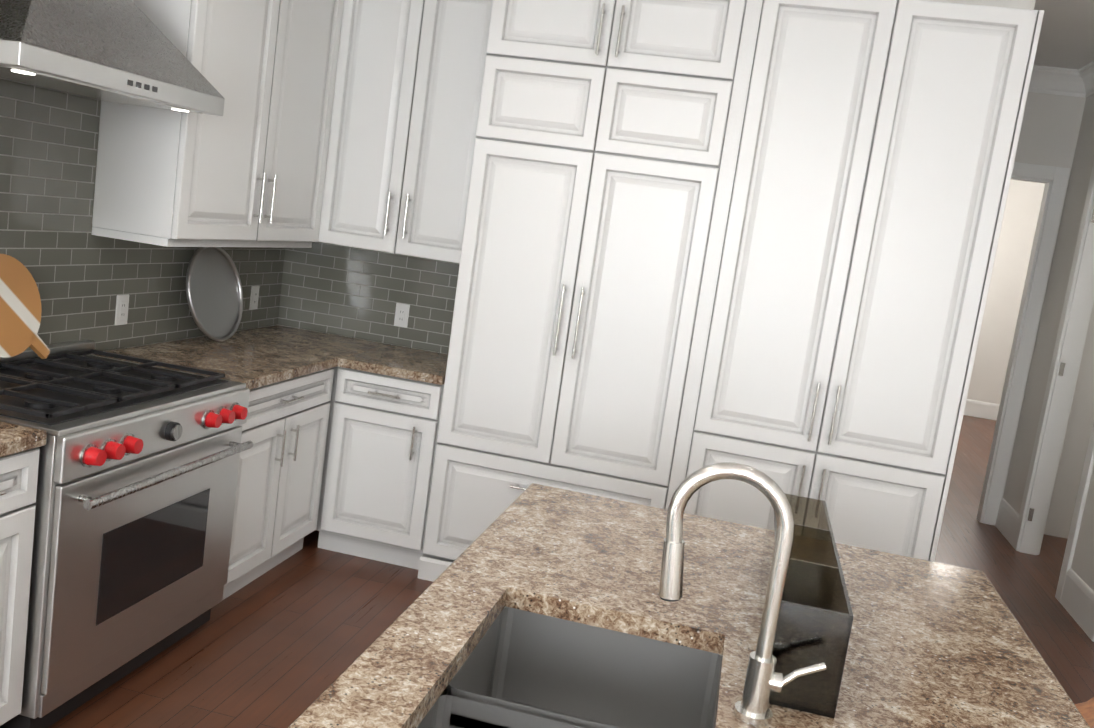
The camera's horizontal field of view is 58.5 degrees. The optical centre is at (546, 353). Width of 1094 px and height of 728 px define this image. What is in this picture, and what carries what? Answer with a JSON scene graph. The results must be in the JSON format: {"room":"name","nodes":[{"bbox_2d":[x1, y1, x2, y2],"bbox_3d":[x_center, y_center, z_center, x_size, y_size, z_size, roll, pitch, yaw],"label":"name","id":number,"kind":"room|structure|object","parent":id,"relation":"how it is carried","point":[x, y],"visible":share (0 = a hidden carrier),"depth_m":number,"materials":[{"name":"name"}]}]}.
{"room":"kitchen","nodes":[
{"label":"kitchen","id":0,"kind":"room"},
{"bbox_2d":[92,107,273,350],"bbox_3d":[-2.218,-0.364,1.211,0.100,3.060,8.050,10,8,11],"label":"wall","id":1,"kind":"structure","parent":0,"point":[92,219],"depth_m":3.57,"materials":[{"name":"paint"}]},
{"bbox_2d":[0,0,224,115],"bbox_3d":[-1.381,-1.410,2.899,0.492,1.224,0.960,10,8,11],"label":"range hood","id":2,"kind":"object","parent":1,"relation":"attached to","point":[127,52],"visible":1,"depth_m":2.85,"materials":[{"name":"silver metal"}]},
{"bbox_2d":[114,294,128,324],"bbox_3d":[-1.656,-0.171,3.809,0.009,0.118,0.072,10,8,11],"label":"electrical outlet plate","id":3,"kind":"object","parent":1,"relation":"attached to","point":[122,301],"depth_m":3.80,"materials":[{"name":"white plastic"}]},
{"bbox_2d":[0,78,287,350],"bbox_3d":[-1.688,-0.814,3.164,0.008,1.735,3.735,10,8,11],"label":"backsplash","id":4,"kind":"structure","parent":1,"relation":"attached to","point":[82,276],"depth_m":3.49,"materials":[{"name":"tile"}]},
{"bbox_2d":[92,0,343,247],"bbox_3d":[-1.268,-1.096,4.004,0.378,1.290,1.155,10,8,11],"label":"upper cabinet","id":5,"kind":"object","parent":1,"relation":"attached to","point":[247,168],"visible":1,"depth_m":3.75,"materials":[{"name":"white wood"}]},
{"bbox_2d":[249,286,259,309],"bbox_3d":[-1.436,-0.276,4.800,0.009,0.118,0.072,10,8,11],"label":"electrical outlet plate","id":6,"kind":"object","parent":1,"relation":"attached to","point":[254,296],"depth_m":4.79,"materials":[{"name":"white plastic"}]},
{"bbox_2d":[281,325,444,353],"bbox_3d":[0.268,-0.497,4.738,3.270,3.060,0.100,10,8,11],"label":"wall","id":7,"kind":"structure","parent":0,"point":[363,339],"depth_m":5.00,"materials":[{"name":"tile"}]},
{"bbox_2d":[280,242,458,353],"bbox_3d":[-0.813,-0.297,4.944,1.104,0.485,0.008,10,8,11],"label":"backsplash","id":8,"kind":"structure","parent":7,"relation":"attached to","point":[346,291],"depth_m":4.96,"materials":[{"name":"tile"}]},
{"bbox_2d":[394,303,409,327],"bbox_3d":[-0.732,-0.194,4.928,0.072,0.118,0.009,10,8,11],"label":"electrical outlet plate","id":9,"kind":"object","parent":7,"relation":"attached to","point":[400,319],"depth_m":4.92,"materials":[{"name":"white plastic"}]},
{"bbox_2d":[318,0,492,263],"bbox_3d":[-0.589,-1.099,4.609,0.804,1.260,0.378,10,8,11],"label":"upper cabinet","id":10,"kind":"object","parent":7,"relation":"attached to","point":[406,101],"visible":0.85,"depth_m":4.48,"materials":[{"name":"white wood"}]},
{"bbox_2d":[48,415,1093,727],"bbox_3d":[1.883,1.355,4.626,7.240,0.100,16.100,10,8,11],"label":"floor","id":11,"kind":"structure","parent":0,"point":[286,643],"depth_m":3.84,"materials":[{"name":"brown wood"}]},
{"bbox_2d":[0,441,46,725],"bbox_3d":[-1.744,0.644,2.468,0.624,0.876,0.486,10,8,11],"label":"base cabinet","id":12,"kind":"object","parent":11,"relation":"on","point":[18,467],"depth_m":2.57,"materials":[{"name":"white wood"}]},
{"bbox_2d":[0,421,46,452],"bbox_3d":[-1.765,0.236,2.014,0.635,0.040,1.293,10,8,11],"label":"countertop","id":13,"kind":"structure","parent":12,"relation":"on","point":[12,436],"depth_m":2.52,"materials":[{"name":"brown stone"}]},
{"bbox_2d":[0,340,252,727],"bbox_3d":[-1.524,0.533,3.154,0.742,0.970,0.956,10,8,11],"label":"gas range","id":14,"kind":"object","parent":11,"relation":"on","point":[138,466],"visible":1,"depth_m":2.96,"materials":[{"name":"silver metal"}]},
{"bbox_2d":[0,254,50,358],"bbox_3d":[-1.726,-0.143,3.107,0.091,0.348,0.350,10,8,11],"label":"cutting board","id":15,"kind":"object","parent":14,"relation":"on","point":[20,310],"visible":1,"depth_m":3.15,"materials":[{"name":"brown wood"}]},
{"bbox_2d":[223,369,335,599],"bbox_3d":[-1.391,0.475,4.067,0.621,0.876,0.878,10,8,11],"label":"base cabinet","id":16,"kind":"object","parent":11,"relation":"on","point":[279,498],"depth_m":4.00,"materials":[{"name":"white wood"}]},
{"bbox_2d":[95,325,387,392],"bbox_3d":[-1.257,-0.005,4.300,0.635,0.040,1.488,10,8,11],"label":"countertop","id":17,"kind":"structure","parent":16,"relation":"on","point":[256,358],"depth_m":4.12,"materials":[{"name":"brown stone"}]},
{"bbox_2d":[186,247,242,340],"bbox_3d":[-1.450,-0.268,4.279,0.122,0.415,0.428,10,8,11],"label":"round tray","id":18,"kind":"object","parent":17,"relation":"on","point":[214,291],"visible":0.94,"depth_m":4.28,"materials":[{"name":"grey metal"}]},
{"bbox_2d":[318,369,444,569],"bbox_3d":[-0.701,0.490,4.669,0.526,0.876,0.629,10,8,11],"label":"base cabinet","id":19,"kind":"object","parent":11,"relation":"on","point":[340,432],"depth_m":4.36,"materials":[{"name":"white wood"}]},
{"bbox_2d":[336,345,447,384],"bbox_3d":[-0.622,0.044,4.600,0.491,0.040,0.643,10,8,11],"label":"countertop","id":20,"kind":"structure","parent":19,"relation":"on","point":[429,367],"depth_m":4.39,"materials":[{"name":"brown stone"}]},
{"bbox_2d":[418,0,765,581],"bbox_3d":[0.206,-0.249,4.388,1.090,2.650,0.649,10,8,11],"label":"tall cabinet","id":21,"kind":"object","parent":11,"relation":"on","point":[607,155],"depth_m":4.05,"materials":[{"name":"white wood"}]},
{"bbox_2d":[288,483,1089,727],"bbox_3d":[0.286,0.988,1.889,1.226,0.915,1.630,10,8,11],"label":"kitchen island","id":22,"kind":"object","parent":11,"relation":"on","point":[533,605],"visible":0.98,"depth_m":1.92,"materials":[{"name":"brown stone"}]},
{"bbox_2d":[658,462,826,726],"bbox_3d":[0.311,0.371,1.525,0.280,0.397,0.060,10,8,11],"label":"faucet","id":23,"kind":"object","parent":22,"relation":"on","point":[763,679],"visible":1,"depth_m":1.51,"materials":[{"name":"silver metal"}]},
{"bbox_2d":[760,493,853,717],"bbox_3d":[0.497,0.455,1.935,0.120,0.174,0.740,10,8,11],"label":"glass vase","id":24,"kind":"object","parent":22,"relation":"on","point":[815,622],"visible":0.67,"depth_m":1.59,"materials":[{"name":"black"}]},
{"bbox_2d":[684,0,1043,561],"bbox_3d":[1.195,-0.082,4.186,1.076,2.650,0.649,10,8,11],"label":"tall cabinet","id":25,"kind":"object","parent":11,"relation":"on","point":[756,234],"depth_m":3.82,"materials":[{"name":"white wood"}]},
{"bbox_2d":[1075,697,1093,727],"bbox_3d":[0.960,1.053,2.024,0.523,0.936,0.514,10,8,11],"label":"bar stool","id":26,"kind":"object","parent":11,"relation":"on","point":[1086,710],"visible":0.02,"depth_m":2.12,"materials":[{"name":"brown wood"}]},
{"bbox_2d":[927,0,1035,9],"bbox_3d":[0.402,-1.775,4.342,3.270,0.407,0.350,10,8,11],"label":"soffit","id":27,"kind":"structure","parent":0,"point":[1025,4],"depth_m":3.89,"materials":[{"name":"paint"}]},
{"bbox_2d":[967,179,1044,403],"bbox_3d":[5.343,-0.758,11.873,3.840,3.060,0.100,10,8,11],"label":"wall","id":28,"kind":"structure","parent":0,"point":[1009,273],"depth_m":11.76,"materials":[{"name":"paint"}]},
{"bbox_2d":[983,92,1093,538],"bbox_3d":[4.247,-0.166,6.412,3.870,3.060,0.100,10,8,11],"label":"wall","id":29,"kind":"structure","parent":0,"point":[1050,129],"depth_m":6.51,"materials":[{"name":"paint"}]},
{"bbox_2d":[1003,94,1093,590],"bbox_3d":[2.250,0.225,1.491,0.100,3.060,10.400,10,8,11],"label":"wall","id":30,"kind":"structure","parent":0,"point":[1082,566],"depth_m":6.29,"materials":[{"name":"paint"}]},
{"bbox_2d":[964,399,1093,633],"bbox_3d":[2.062,1.241,4.526,5.174,0.200,17.179,12,9,26],"label":"baseboard","id":31,"kind":"structure","parent":30,"relation":"attached to","point":[1077,600],"depth_m":5.23,"materials":[{"name":"white wood"}]},
{"bbox_2d":[1028,61,1093,97],"bbox_3d":[2.301,-1.622,4.220,7.040,0.150,15.900,10,8,11],"label":"crown molding","id":32,"kind":"structure","parent":30,"relation":"attached to","point":[1063,81],"depth_m":6.34,"materials":[{"name":"white wood"}]},
{"bbox_2d":[1034,0,1093,68],"bbox_3d":[2.318,-1.746,4.203,7.240,0.100,16.100,10,8,11],"label":"ceiling","id":33,"kind":"structure","parent":0,"point":[1066,38],"depth_m":5.45,"materials":[{"name":"paint"}]},
{"bbox_3d":[2.678,-0.655,8.382,0.100,3.060,8.050,10,8,11],"label":"wall","id":34,"kind":"structure","parent":0,"visible":0},
{"bbox_2d":[977,162,1093,641],"bbox_3d":[3.282,-0.234,7.891,1.602,2.530,8.630,10,8,11],"label":"door frame","id":35,"kind":"structure","parent":34,"relation":"attached to","point":[1057,400],"depth_m":6.12,"materials":[{"name":"white wood"}]}
]}

